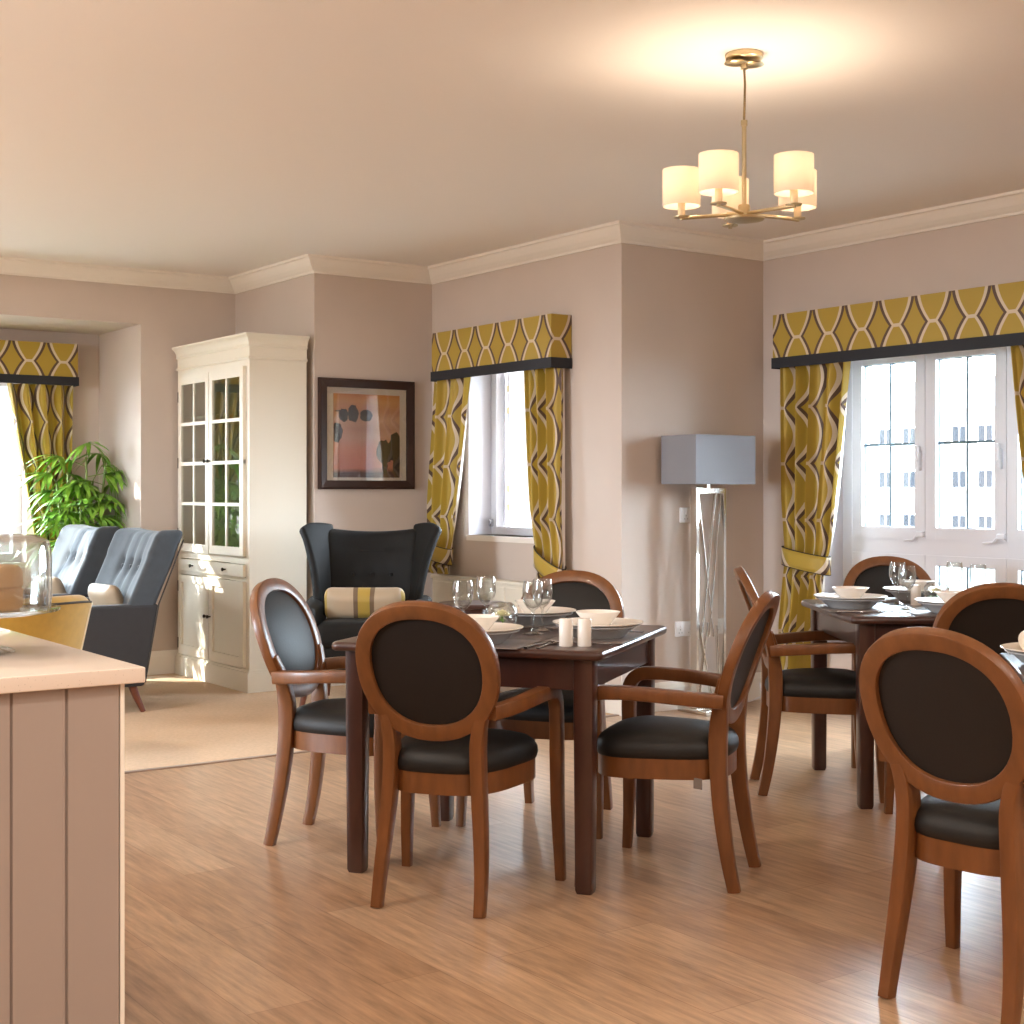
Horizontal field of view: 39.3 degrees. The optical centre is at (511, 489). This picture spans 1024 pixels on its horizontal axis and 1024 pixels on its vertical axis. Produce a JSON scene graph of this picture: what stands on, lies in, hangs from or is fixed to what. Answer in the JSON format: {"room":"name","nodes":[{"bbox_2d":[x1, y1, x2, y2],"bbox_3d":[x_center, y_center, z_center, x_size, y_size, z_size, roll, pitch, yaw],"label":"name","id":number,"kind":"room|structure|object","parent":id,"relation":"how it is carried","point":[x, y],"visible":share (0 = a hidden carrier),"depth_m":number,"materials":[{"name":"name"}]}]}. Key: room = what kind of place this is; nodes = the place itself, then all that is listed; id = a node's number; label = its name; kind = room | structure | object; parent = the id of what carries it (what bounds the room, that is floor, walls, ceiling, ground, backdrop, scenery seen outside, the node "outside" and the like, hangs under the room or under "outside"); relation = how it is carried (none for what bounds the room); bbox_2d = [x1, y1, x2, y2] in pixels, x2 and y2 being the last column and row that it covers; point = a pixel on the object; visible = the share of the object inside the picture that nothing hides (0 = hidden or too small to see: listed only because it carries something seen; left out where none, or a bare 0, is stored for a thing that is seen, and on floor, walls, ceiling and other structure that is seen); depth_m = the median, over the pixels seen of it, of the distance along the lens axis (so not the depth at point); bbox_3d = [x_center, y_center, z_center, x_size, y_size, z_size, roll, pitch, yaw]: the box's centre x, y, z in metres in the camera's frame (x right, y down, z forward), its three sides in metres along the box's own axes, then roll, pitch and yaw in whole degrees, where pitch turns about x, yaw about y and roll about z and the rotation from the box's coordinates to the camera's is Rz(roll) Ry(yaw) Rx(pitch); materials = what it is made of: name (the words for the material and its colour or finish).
{"room":"care facility","nodes":[
{"label":"care facility","id":0,"kind":"room"},
{"bbox_2d":[0,329,98,587],"bbox_3d":[-4.323,0.067,9.404,3.190,2.347,0.250,0,0,-35],"label":"wall","id":1,"kind":"structure","parent":0,"point":[85,428],"depth_m":10.15,"materials":[{"name":"paint"}]},
{"bbox_2d":[0,383,20,561],"bbox_3d":[-4.161,-0.140,9.555,1.730,1.280,0.070,0,0,-35],"label":"window","id":2,"kind":"structure","parent":1,"relation":"in","point":[15,462],"depth_m":10.01,"materials":[{"name":"white"}]},
{"bbox_2d":[0,561,30,567],"bbox_3d":[-4.097,0.517,9.466,1.770,0.035,0.150,0,0,-35],"label":"trim","id":3,"kind":"structure","parent":1,"relation":"attached to","point":[20,564],"depth_m":9.88,"materials":[{"name":"white"}]},
{"bbox_2d":[0,340,78,386],"bbox_3d":[-3.943,-0.870,9.421,2.162,0.290,0.152,0,0,-35],"label":"pelmet","id":4,"kind":"object","parent":1,"relation":"attached to","point":[22,362],"visible":1,"depth_m":9.83,"materials":[{"name":"fabric"}]},
{"bbox_2d":[7,383,72,574],"bbox_3d":[-3.260,0.245,9.900,0.455,1.950,0.120,0,0,-37],"label":"curtain","id":5,"kind":"object","parent":1,"relation":"attached to","point":[42,414],"visible":0.38,"depth_m":9.91,"materials":[{"name":"fabric"}]},
{"bbox_2d":[0,274,234,650],"bbox_3d":[-5.156,-0.110,8.313,7.770,2.700,1.070,0,0,-35],"label":"wall","id":6,"kind":"structure","parent":0,"point":[138,328],"depth_m":9.64,"materials":[{"name":"paint"}]},
{"bbox_2d":[235,273,355,618],"bbox_3d":[-1.457,-0.110,9.549,0.300,2.700,1.180,0,0,-35],"label":"wall","id":7,"kind":"structure","parent":0,"point":[321,307],"depth_m":9.08,"materials":[{"name":"paint"}]},
{"bbox_2d":[356,277,431,598],"bbox_3d":[-0.725,-0.110,9.527,0.870,2.700,0.300,0,0,-35],"label":"wall","id":8,"kind":"structure","parent":0,"point":[394,318],"depth_m":9.33,"materials":[{"name":"paint"}]},
{"bbox_2d":[318,377,414,488],"bbox_3d":[-0.927,-0.356,9.181,0.696,0.702,0.031,0,0,-35],"label":"framed picture","id":9,"kind":"object","parent":8,"relation":"attached to","point":[366,428],"visible":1,"depth_m":9.18,"materials":[{"name":"brown"}]},
{"bbox_2d":[333,393,399,477],"bbox_3d":[-0.930,-0.346,9.186,0.484,0.532,0.004,0,0,-35],"label":"print","id":10,"kind":"object","parent":9,"relation":"attached to","point":[366,426],"depth_m":9.18},
{"bbox_2d":[0,0,1023,276],"bbox_3d":[-0.634,-1.560,3.611,9.730,0.200,12.430,0,0,-35],"label":"ceiling","id":11,"kind":"structure","parent":0,"point":[227,138],"depth_m":5.54,"materials":[{"name":"white paint"}]},
{"bbox_2d":[663,49,816,228],"bbox_3d":[0.791,-1.179,4.791,0.526,0.563,0.517,0,0,-35],"label":"chandelier","id":12,"kind":"object","parent":11,"relation":"hanging from","point":[717,176],"visible":1,"depth_m":4.75,"materials":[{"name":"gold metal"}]},
{"bbox_2d":[432,243,662,684],"bbox_3d":[0.155,-0.110,8.766,0.312,2.700,1.960,0,0,-35],"label":"wall","id":13,"kind":"structure","parent":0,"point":[612,294],"depth_m":8.07,"materials":[{"name":"paint"}]},
{"bbox_2d":[427,377,470,573],"bbox_3d":[-0.406,-0.085,9.177,0.120,1.250,0.535,0,0,-37],"label":"curtain","id":14,"kind":"object","parent":13,"relation":"attached to","point":[451,396],"visible":0.92,"depth_m":9.17,"materials":[{"name":"fabric"}]},
{"bbox_2d":[431,574,532,619],"bbox_3d":[-0.121,0.893,8.791,0.109,0.693,1.260,0,0,-35],"label":"radiator","id":15,"kind":"object","parent":13,"relation":"attached to","point":[507,591],"visible":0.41,"depth_m":8.85,"materials":[{"name":"white metal"}]},
{"bbox_2d":[431,574,532,586],"bbox_3d":[-0.129,0.558,8.785,0.088,0.022,1.260,0,0,-35],"label":"grille","id":16,"kind":"object","parent":15,"relation":"attached to","point":[465,581],"depth_m":8.87,"materials":[{"name":"beige paint"}]},
{"bbox_2d":[431,314,571,381],"bbox_3d":[-0.089,-0.851,8.722,0.152,0.308,1.292,0,0,-35],"label":"pelmet","id":17,"kind":"object","parent":13,"relation":"attached to","point":[542,341],"visible":0.97,"depth_m":8.53,"materials":[{"name":"fabric"}]},
{"bbox_2d":[524,368,566,580],"bbox_3d":[0.197,-0.076,8.320,0.120,1.268,0.358,0,0,-33],"label":"curtain","id":18,"kind":"object","parent":17,"relation":"hanging from","point":[544,389],"visible":0.96,"depth_m":8.30,"materials":[{"name":"fabric"}]},
{"bbox_2d":[489,371,532,535],"bbox_3d":[0.292,-0.263,8.989,0.506,1.095,0.887,0,0,-35],"label":"window","id":19,"kind":"structure","parent":13,"relation":"attached to","point":[497,521],"depth_m":9.19,"materials":[{"name":"white"}]},
{"bbox_2d":[125,673,1023,1023],"bbox_3d":[-0.871,1.288,3.945,9.130,0.104,12.650,0,0,-35],"label":"floor","id":20,"kind":"structure","parent":0,"point":[223,925],"depth_m":4.26,"materials":[{"name":"brown wood"}]},
{"bbox_2d":[0,595,92,649],"bbox_3d":[-2.280,0.854,6.479,0.691,0.769,0.797,0,0,35],"label":"tub chair","id":21,"kind":"object","parent":20,"relation":"on","point":[67,626],"visible":0.33,"depth_m":6.33,"materials":[{"name":"yellow fabric"}]},
{"bbox_2d":[0,684,124,1023],"bbox_3d":[-2.241,0.805,2.807,2.378,0.870,1.828,0,0,-35],"label":"base panel","id":22,"kind":"object","parent":20,"relation":"on","point":[62,751],"visible":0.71,"depth_m":2.68,"materials":[{"name":"beige paint"}]},
{"bbox_2d":[0,628,144,693],"bbox_3d":[-2.328,0.355,2.798,2.600,0.030,1.950,0,0,-35],"label":"island countertop","id":23,"kind":"structure","parent":22,"relation":"on","point":[36,664],"depth_m":2.75,"materials":[{"name":"stone"}]},
{"bbox_2d":[0,534,60,655],"bbox_3d":[-1.114,0.199,2.972,0.340,0.283,0.340,0,0,-35],"label":"cake stand","id":24,"kind":"object","parent":23,"relation":"on","point":[28,609],"visible":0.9,"depth_m":2.98,"materials":[{"name":"clear glass"}]},
{"bbox_2d":[0,564,23,611],"bbox_3d":[-1.118,0.200,2.969,0.200,0.096,0.200,0,0,-35],"label":"cake","id":25,"kind":"object","parent":24,"relation":"on","point":[11,576],"visible":1,"depth_m":2.94,"materials":[{"name":"brown food"}]},
{"bbox_2d":[23,524,119,598],"bbox_3d":[-3.003,0.734,8.934,0.924,1.015,0.703,0,0,-35],"label":"armchair","id":26,"kind":"object","parent":20,"relation":"on","point":[79,553],"visible":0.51,"depth_m":8.95,"materials":[{"name":"grey fabric"}]},
{"bbox_2d":[34,575,65,594],"bbox_3d":[-2.878,0.650,8.962,0.154,0.228,0.302,0,0,-40],"label":"cushion","id":27,"kind":"object","parent":26,"relation":"on","point":[58,587],"visible":0.41,"depth_m":8.88,"materials":[{"name":"beige fabric"}]},
{"bbox_2d":[16,442,127,587],"bbox_3d":[-2.966,0.455,9.607,0.699,1.561,0.664,0,0,-35],"label":"potted palm","id":28,"kind":"object","parent":20,"relation":"on","point":[85,492],"visible":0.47,"depth_m":9.64,"materials":[{"name":"green plant"}]},
{"bbox_2d":[82,528,183,711],"bbox_3d":[-2.426,0.734,8.118,0.924,1.015,0.703,0,0,-35],"label":"armchair","id":29,"kind":"object","parent":20,"relation":"on","point":[138,561],"visible":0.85,"depth_m":7.98,"materials":[{"name":"fabric"}]},
{"bbox_2d":[88,583,123,604],"bbox_3d":[-2.308,0.650,8.189,0.155,0.228,0.303,0,0,-44],"label":"cushion","id":30,"kind":"object","parent":29,"relation":"on","point":[99,594],"visible":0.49,"depth_m":8.09,"materials":[{"name":"beige fabric"}]},
{"bbox_2d":[172,332,309,692],"bbox_3d":[-1.777,0.141,9.277,0.438,2.197,1.175,0,0,-35],"label":"display cabinet","id":31,"kind":"object","parent":20,"relation":"on","point":[241,397],"visible":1,"depth_m":8.94,"materials":[{"name":"beige paint"}]},
{"bbox_2d":[184,412,238,420],"bbox_3d":[-1.761,-0.480,9.316,0.343,0.018,1.090,0,0,-35],"label":"shelf","id":32,"kind":"object","parent":31,"relation":"attached to","point":[188,416],"depth_m":9.47,"materials":[{"name":"beige"}]},
{"bbox_2d":[184,457,238,461],"bbox_3d":[-1.761,-0.200,9.316,0.343,0.018,1.090,0,0,-35],"label":"shelf","id":33,"kind":"object","parent":31,"relation":"attached to","point":[186,459],"depth_m":9.41,"materials":[{"name":"beige wood"}]},
{"bbox_2d":[184,500,238,502],"bbox_3d":[-1.761,0.080,9.316,0.343,0.018,1.090,0,0,-35],"label":"shelf","id":34,"kind":"object","parent":31,"relation":"attached to","point":[216,501],"depth_m":9.47,"materials":[{"name":"beige wood"}]},
{"bbox_2d":[250,578,440,845],"bbox_3d":[-0.618,0.782,5.106,0.582,0.926,0.560,0,0,16],"label":"dining chair","id":35,"kind":"object","parent":20,"relation":"on","point":[287,634],"visible":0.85,"depth_m":5.00,"materials":[{"name":"brown wood"}]},
{"bbox_2d":[299,522,441,706],"bbox_3d":[-0.841,0.721,8.373,0.849,1.051,0.807,0,0,0],"label":"chair","id":36,"kind":"object","parent":20,"relation":"on","point":[401,559],"visible":0.48,"depth_m":8.57,"materials":[{"name":"black fabric"}]},
{"bbox_2d":[317,618,367,648],"bbox_3d":[-0.841,0.809,8.240,0.510,0.162,0.540,0,0,0],"label":"seat cushion","id":37,"kind":"object","parent":36,"relation":"on","point":[330,630],"depth_m":7.98,"materials":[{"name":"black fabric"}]},
{"bbox_2d":[324,587,404,618],"bbox_3d":[-0.841,0.650,8.190,0.461,0.189,0.145,0,0,-1],"label":"bolster cushion","id":38,"kind":"object","parent":36,"relation":"on","point":[340,602],"visible":0.73,"depth_m":8.13,"materials":[{"name":"beige fabric"}]},
{"bbox_2d":[125,714,618,773],"bbox_3d":[-2.691,1.237,5.568,8.030,0.006,0.030,0,0,-35],"label":"trim","id":39,"kind":"structure","parent":20,"relation":"on","point":[612,715],"depth_m":6.49,"materials":[{"name":"brown wood"}]},
{"bbox_2d":[355,600,565,918],"bbox_3d":[-0.185,0.782,4.385,0.560,0.926,0.582,0,0,19],"label":"dining chair","id":40,"kind":"object","parent":20,"relation":"on","point":[430,674],"visible":0.99,"depth_m":4.23,"materials":[{"name":"brown wood"}]},
{"bbox_2d":[331,625,666,894],"bbox_3d":[-0.013,0.865,4.901,0.910,0.750,0.910,0,0,19],"label":"dining table","id":41,"kind":"object","parent":20,"relation":"on","point":[578,669],"visible":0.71,"depth_m":4.49,"materials":[{"name":"brown wood"}]},
{"bbox_2d":[439,600,505,614],"bbox_3d":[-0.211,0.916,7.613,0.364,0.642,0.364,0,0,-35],"label":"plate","id":42,"kind":"object","parent":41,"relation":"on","point":[476,607],"visible":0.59,"depth_m":7.50,"materials":[{"name":"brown ceramic"}]},
{"bbox_2d":[486,602,517,622],"bbox_3d":[-0.035,0.440,4.960,0.112,0.100,0.112,0,0,-35],"label":"glass globe","id":43,"kind":"object","parent":41,"relation":"on","point":[492,602],"visible":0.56,"depth_m":4.95},
{"bbox_2d":[493,609,509,622],"bbox_3d":[-0.032,0.449,4.962,0.073,0.073,0.071,0,0,-35],"label":"flower","id":44,"kind":"object","parent":43,"relation":"in","point":[502,612],"visible":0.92,"depth_m":4.95,"materials":[{"name":"beige plant"}]},
{"bbox_2d":[493,639,541,649],"bbox_3d":[-0.114,0.488,4.572,0.360,0.004,0.260,0,0,19],"label":"placemat","id":45,"kind":"object","parent":41,"relation":"on","point":[511,644],"visible":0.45,"depth_m":4.52,"materials":[{"name":"grey"}]},
{"bbox_2d":[487,629,519,643],"bbox_3d":[-0.114,0.465,4.572,0.279,0.042,0.279,0,0,19],"label":"plate","id":46,"kind":"object","parent":45,"relation":"on","point":[497,638],"visible":0.3,"depth_m":4.49,"materials":[{"name":"grey ceramic"}]},
{"bbox_2d":[486,622,523,632],"bbox_3d":[-0.114,0.448,4.572,0.302,0.026,0.302,0,0,19],"label":"dinner plate","id":47,"kind":"object","parent":46,"relation":"on","point":[497,627],"visible":0.34,"depth_m":4.63,"materials":[{"name":"white ceramic"}]},
{"bbox_2d":[467,614,499,630],"bbox_3d":[-0.114,0.427,4.572,0.149,0.050,0.149,0,0,19],"label":"bowl","id":48,"kind":"object","parent":47,"relation":"on","point":[486,621],"visible":0.44,"depth_m":4.54,"materials":[{"name":"white ceramic"}]},
{"bbox_2d":[496,619,558,628],"bbox_3d":[0.084,0.488,5.220,0.360,0.004,0.260,0,0,19],"label":"placemat","id":49,"kind":"object","parent":41,"relation":"on","point":[498,620],"visible":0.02,"depth_m":5.10,"materials":[{"name":"grey"}]},
{"bbox_2d":[504,612,572,625],"bbox_3d":[0.084,0.465,5.220,0.279,0.042,0.279,0,0,19],"label":"plate","id":50,"kind":"object","parent":49,"relation":"on","point":[531,620],"visible":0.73,"depth_m":5.12,"materials":[{"name":"grey"}]},
{"bbox_2d":[494,606,575,614],"bbox_3d":[0.084,0.448,5.220,0.302,0.026,0.302,0,0,19],"label":"dinner plate","id":51,"kind":"object","parent":50,"relation":"on","point":[552,610],"visible":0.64,"depth_m":5.28,"materials":[{"name":"white ceramic"}]},
{"bbox_2d":[515,599,554,612],"bbox_3d":[0.084,0.427,5.220,0.149,0.050,0.149,0,0,19],"label":"bowl","id":52,"kind":"object","parent":51,"relation":"on","point":[529,602],"visible":0.76,"depth_m":5.18,"materials":[{"name":"white ceramic"}]},
{"bbox_2d":[522,581,543,634],"bbox_3d":[0.071,0.400,4.873,0.072,0.180,0.072,0,0,-35],"label":"wine glass","id":53,"kind":"object","parent":41,"relation":"on","point":[539,633],"visible":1,"depth_m":4.87,"materials":[{"name":"clear glass"}]},
{"bbox_2d":[532,579,552,630],"bbox_3d":[0.105,0.400,5.000,0.072,0.180,0.072,0,0,-35],"label":"wine glass","id":54,"kind":"object","parent":41,"relation":"on","point":[539,628],"visible":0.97,"depth_m":5.00,"materials":[{"name":"clear glass"}]},
{"bbox_2d":[559,618,572,646],"bbox_3d":[0.170,0.447,4.500,0.044,0.086,0.044,0,0,-35],"label":"salt shaker","id":55,"kind":"object","parent":41,"relation":"on","point":[565,624],"visible":1,"depth_m":4.48,"materials":[{"name":"white ceramic"}]},
{"bbox_2d":[577,618,590,646],"bbox_3d":[0.228,0.447,4.500,0.044,0.086,0.044,0,0,-35],"label":"salt shaker","id":56,"kind":"object","parent":41,"relation":"on","point":[583,624],"visible":1,"depth_m":4.48,"materials":[{"name":"white ceramic"}]},
{"bbox_2d":[545,632,648,644],"bbox_3d":[0.285,0.488,4.751,0.260,0.004,0.360,0,0,19],"label":"placemat","id":57,"kind":"object","parent":41,"relation":"on","point":[630,636],"visible":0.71,"depth_m":4.66,"materials":[{"name":"grey"}]},
{"bbox_2d":[556,624,639,638],"bbox_3d":[0.285,0.465,4.751,0.279,0.042,0.279,0,0,19],"label":"plate","id":58,"kind":"object","parent":57,"relation":"on","point":[596,633],"visible":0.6,"depth_m":4.66,"materials":[{"name":"grey ceramic"}]},
{"bbox_2d":[553,617,642,627],"bbox_3d":[0.285,0.448,4.751,0.302,0.026,0.302,0,0,19],"label":"dinner plate","id":59,"kind":"object","parent":58,"relation":"on","point":[617,622],"visible":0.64,"depth_m":4.78,"materials":[{"name":"white ceramic"}]},
{"bbox_2d":[576,609,619,624],"bbox_3d":[0.285,0.427,4.751,0.149,0.050,0.149,0,0,19],"label":"bowl","id":60,"kind":"object","parent":59,"relation":"on","point":[598,616],"visible":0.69,"depth_m":4.71,"materials":[{"name":"white ceramic"}]},
{"bbox_2d":[456,570,624,838],"bbox_3d":[0.155,0.782,5.451,0.560,0.926,0.582,0,0,21],"label":"dining chair","id":61,"kind":"object","parent":20,"relation":"on","point":[576,589],"visible":0.24,"depth_m":5.55,"materials":[{"name":"brown wood"}]},
{"bbox_2d":[574,590,779,893],"bbox_3d":[0.564,0.782,4.631,0.582,0.926,0.560,0,0,21],"label":"dining chair","id":62,"kind":"object","parent":20,"relation":"on","point":[635,747],"visible":0.94,"depth_m":4.48,"materials":[{"name":"brown wood"}]},
{"bbox_2d":[661,434,760,715],"bbox_3d":[1.231,0.469,8.118,0.789,1.543,0.306,0,0,-35],"label":"floor lamp","id":63,"kind":"object","parent":20,"relation":"on","point":[707,459],"visible":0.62,"depth_m":7.96,"materials":[{"name":"silver metal"}]},
{"bbox_2d":[734,566,884,802],"bbox_3d":[1.218,0.782,5.967,0.582,0.926,0.560,0,0,4],"label":"dining chair","id":64,"kind":"object","parent":20,"relation":"on","point":[798,690],"visible":0.65,"depth_m":5.81,"materials":[{"name":"brown wood"}]},
{"bbox_2d":[801,599,935,808],"bbox_3d":[1.755,0.865,5.980,0.910,0.750,0.910,0,0,-1],"label":"dining table","id":65,"kind":"object","parent":20,"relation":"on","point":[862,629],"visible":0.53,"depth_m":5.58,"materials":[{"name":"brown wood"}]},
{"bbox_2d":[809,604,893,611],"bbox_3d":[1.399,0.488,5.923,0.260,0.004,0.360,0,0,-1],"label":"placemat","id":66,"kind":"object","parent":65,"relation":"on","point":[825,607],"visible":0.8,"depth_m":5.83,"materials":[{"name":"grey fabric"}]},
{"bbox_2d":[816,597,884,608],"bbox_3d":[1.399,0.465,5.923,0.279,0.042,0.279,0,0,-1],"label":"plate","id":67,"kind":"object","parent":66,"relation":"on","point":[832,603],"visible":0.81,"depth_m":5.83,"materials":[{"name":"grey ceramic"}]},
{"bbox_2d":[813,593,887,599],"bbox_3d":[1.399,0.448,5.923,0.302,0.026,0.302,0,0,-1],"label":"dinner plate","id":68,"kind":"object","parent":67,"relation":"on","point":[867,596],"visible":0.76,"depth_m":5.95,"materials":[{"name":"white ceramic"}]},
{"bbox_2d":[832,586,868,597],"bbox_3d":[1.399,0.427,5.923,0.149,0.050,0.149,0,0,-1],"label":"bowl","id":69,"kind":"object","parent":68,"relation":"on","point":[842,591],"visible":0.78,"depth_m":5.88,"materials":[{"name":"white ceramic"}]},
{"bbox_2d":[881,597,910,602],"bbox_3d":[1.800,0.488,6.360,0.360,0.004,0.260,0,0,-1],"label":"placemat","id":70,"kind":"object","parent":65,"relation":"on","point":[887,599],"visible":0.23,"depth_m":6.30,"materials":[{"name":"grey"}]},
{"bbox_2d":[885,590,938,600],"bbox_3d":[1.800,0.465,6.360,0.279,0.042,0.279,0,0,-1],"label":"plate","id":71,"kind":"object","parent":70,"relation":"on","point":[899,595],"visible":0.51,"depth_m":6.28,"materials":[{"name":"grey"}]},
{"bbox_2d":[883,586,952,591],"bbox_3d":[1.800,0.448,6.360,0.302,0.026,0.302,0,0,-1],"label":"dinner plate","id":72,"kind":"object","parent":71,"relation":"on","point":[890,588],"visible":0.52,"depth_m":6.41,"materials":[{"name":"white ceramic"}]},
{"bbox_2d":[900,580,934,589],"bbox_3d":[1.800,0.427,6.360,0.149,0.050,0.149,0,0,-1],"label":"bowl","id":73,"kind":"object","parent":72,"relation":"on","point":[907,583],"visible":0.59,"depth_m":6.32,"materials":[{"name":"white ceramic"}]},
{"bbox_2d":[911,585,920,604],"bbox_3d":[1.720,0.447,6.100,0.044,0.086,0.044,0,0,-35],"label":"salt shaker","id":74,"kind":"object","parent":65,"relation":"on","point":[916,590],"visible":0.92,"depth_m":6.08,"materials":[{"name":"white ceramic"}]},
{"bbox_2d":[901,610,937,616],"bbox_3d":[1.751,0.488,5.675,0.360,0.004,0.260,0,0,-1],"label":"placemat","id":75,"kind":"object","parent":65,"relation":"on","point":[921,613],"visible":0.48,"depth_m":5.64,"materials":[{"name":"grey fabric"}]},
{"bbox_2d":[918,601,943,612],"bbox_3d":[1.751,0.465,5.675,0.279,0.042,0.279,0,0,-1],"label":"plate","id":76,"kind":"object","parent":75,"relation":"on","point":[934,608],"visible":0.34,"depth_m":5.62,"materials":[{"name":"grey ceramic"}]},
{"bbox_2d":[915,597,945,603],"bbox_3d":[1.751,0.448,5.675,0.302,0.026,0.302,0,0,-1],"label":"dinner plate","id":77,"kind":"object","parent":76,"relation":"on","point":[930,600],"visible":0.32,"depth_m":5.76,"materials":[{"name":"white ceramic"}]},
{"bbox_2d":[935,590,960,601],"bbox_3d":[1.751,0.427,5.675,0.149,0.050,0.149,0,0,-1],"label":"bowl","id":78,"kind":"object","parent":77,"relation":"on","point":[944,595],"visible":0.36,"depth_m":5.65,"materials":[{"name":"white ceramic"}]},
{"bbox_2d":[843,556,933,767],"bbox_3d":[1.801,0.782,6.662,0.560,0.926,0.582,0,0,1],"label":"dining chair","id":79,"kind":"object","parent":20,"relation":"on","point":[873,573],"visible":0.1,"depth_m":6.88,"materials":[{"name":"brown wood"}]},
{"bbox_2d":[859,627,1023,1023],"bbox_3d":[1.166,0.782,3.507,0.582,0.926,0.560,0,0,-42],"label":"dining chair","id":80,"kind":"object","parent":20,"relation":"on","point":[945,710],"visible":1,"depth_m":3.38,"materials":[{"name":"brown wood"}]},
{"bbox_2d":[884,582,1023,813],"bbox_3d":[1.699,0.782,5.208,0.560,0.926,0.582,0,0,2],"label":"dining chair","id":81,"kind":"object","parent":20,"relation":"on","point":[991,614],"visible":0.3,"depth_m":4.98,"materials":[{"name":"brown wood"}]},
{"bbox_2d":[999,653,1023,683],"bbox_3d":[1.820,0.865,3.775,0.930,0.750,0.930,0,0,13],"label":"dining table","id":82,"kind":"object","parent":20,"relation":"on","point":[1015,663],"visible":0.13,"depth_m":4.05,"materials":[{"name":"brown wood"}]},
{"bbox_2d":[1004,649,1023,663],"bbox_3d":[1.519,0.469,3.993,0.279,0.042,0.279,0,0,-35],"label":"plate","id":83,"kind":"object","parent":82,"relation":"on","point":[1020,656],"visible":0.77,"depth_m":3.97,"materials":[{"name":"grey ceramic"}]},
{"bbox_2d":[1000,642,1023,653],"bbox_3d":[1.519,0.452,3.993,0.302,0.026,0.302,0,0,-35],"label":"dinner plate","id":84,"kind":"object","parent":83,"relation":"on","point":[1015,647],"visible":0.89,"depth_m":4.06,"materials":[{"name":"white ceramic"}]},
{"bbox_2d":[1018,631,1023,650],"bbox_3d":[1.519,0.417,3.993,0.200,0.089,0.150,0,0,16],"label":"folded napkin","id":85,"kind":"object","parent":84,"relation":"on","point":[1021,635],"visible":0.98,"depth_m":3.97,"materials":[{"name":"beige fabric"}]},
{"bbox_2d":[663,248,762,681],"bbox_3d":[1.206,-0.110,8.492,1.090,2.700,0.300,0,0,-35],"label":"wall","id":86,"kind":"structure","parent":0,"point":[713,304],"depth_m":8.27,"materials":[{"name":"paint"}]},
{"bbox_2d":[675,621,689,636],"bbox_3d":[0.983,0.788,8.140,0.146,0.086,0.017,0,0,-35],"label":"wall socket","id":87,"kind":"object","parent":86,"relation":"attached to","point":[682,628],"visible":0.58,"depth_m":8.12,"materials":[{"name":"white plastic"}]},
{"bbox_2d":[679,507,689,522],"bbox_3d":[0.987,0.142,8.143,0.086,0.086,0.017,0,0,-35],"label":"light switch","id":88,"kind":"object","parent":86,"relation":"attached to","point":[684,512],"visible":0.8,"depth_m":8.13,"materials":[{"name":"white plastic"}]},
{"bbox_2d":[763,214,1023,669],"bbox_3d":[4.122,-0.110,5.049,0.300,2.700,8.690,0,0,-35],"label":"wall","id":89,"kind":"structure","parent":0,"point":[989,252],"depth_m":7.94,"materials":[{"name":"paint"}]},
{"bbox_2d":[147,649,760,715],"bbox_3d":[-0.692,1.160,9.018,5.129,0.160,0.980,0,0,26],"label":"baseboard","id":90,"kind":"structure","parent":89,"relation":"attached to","point":[161,662],"depth_m":8.45,"materials":[{"name":"white wood"}]},
{"bbox_2d":[0,189,1023,293],"bbox_3d":[0.193,-1.410,6.289,14.943,0.100,5.739,0,0,17],"label":"trim","id":91,"kind":"structure","parent":89,"relation":"attached to","point":[1007,204],"depth_m":8.39,"materials":[{"name":"white paint"}]},
{"bbox_2d":[778,361,850,669],"bbox_3d":[1.712,0.255,8.066,0.120,1.930,0.523,0,0,-37],"label":"curtain","id":92,"kind":"object","parent":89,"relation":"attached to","point":[813,398],"visible":0.81,"depth_m":8.09,"materials":[{"name":"fabric"}]},
{"bbox_2d":[824,459,842,642],"bbox_3d":[2.291,0.030,7.538,0.178,1.700,1.610,0,0,-35],"label":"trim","id":93,"kind":"structure","parent":89,"relation":"attached to","point":[836,552],"depth_m":8.22,"materials":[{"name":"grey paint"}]},
{"bbox_2d":[771,281,1023,368],"bbox_3d":[2.156,-0.851,7.434,0.152,0.308,2.087,0,0,-35],"label":"pelmet","id":94,"kind":"object","parent":89,"relation":"attached to","point":[992,316],"visible":0.95,"depth_m":7.47,"materials":[{"name":"fabric"}]},
{"bbox_2d":[1010,345,1023,481],"bbox_3d":[2.590,0.255,6.816,0.120,1.930,0.490,0,0,-37],"label":"curtain","id":95,"kind":"object","parent":94,"relation":"hanging from","point":[1017,352],"visible":0.96,"depth_m":6.97,"materials":[{"name":"fabric"}]},
{"bbox_2d":[843,346,1023,641],"bbox_3d":[2.378,0.030,7.588,0.119,1.700,1.628,0,0,-35],"label":"window","id":96,"kind":"structure","parent":89,"relation":"in","point":[931,545],"depth_m":7.72,"materials":[{"name":"white"}]},
{"label":"outside","id":97,"kind":"structure","parent":0,"visible":0},
{"bbox_2d":[944,567,994,590],"bbox_3d":[7.194,4.490,41.812,180.000,0.100,180.000,0,0,-35],"label":"ground","id":98,"kind":"structure","parent":97,"point":[954,574],"depth_m":72.70,"materials":[{"name":"grey"}]},
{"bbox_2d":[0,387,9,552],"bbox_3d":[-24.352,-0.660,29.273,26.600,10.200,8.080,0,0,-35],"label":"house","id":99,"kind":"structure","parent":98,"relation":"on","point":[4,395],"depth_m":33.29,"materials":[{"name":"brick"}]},
{"bbox_2d":[507,371,531,527],"bbox_3d":[-0.997,-0.660,27.410,12.000,10.200,6.075,0,0,-35],"label":"house","id":100,"kind":"structure","parent":98,"relation":"on","point":[524,507],"depth_m":24.61,"materials":[{"name":"brick"}]},
{"bbox_2d":[870,375,994,527],"bbox_3d":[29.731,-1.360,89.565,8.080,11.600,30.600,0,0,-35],"label":"window panes","id":101,"kind":"structure","parent":98,"relation":"on","point":[982,387],"depth_m":89.09,"materials":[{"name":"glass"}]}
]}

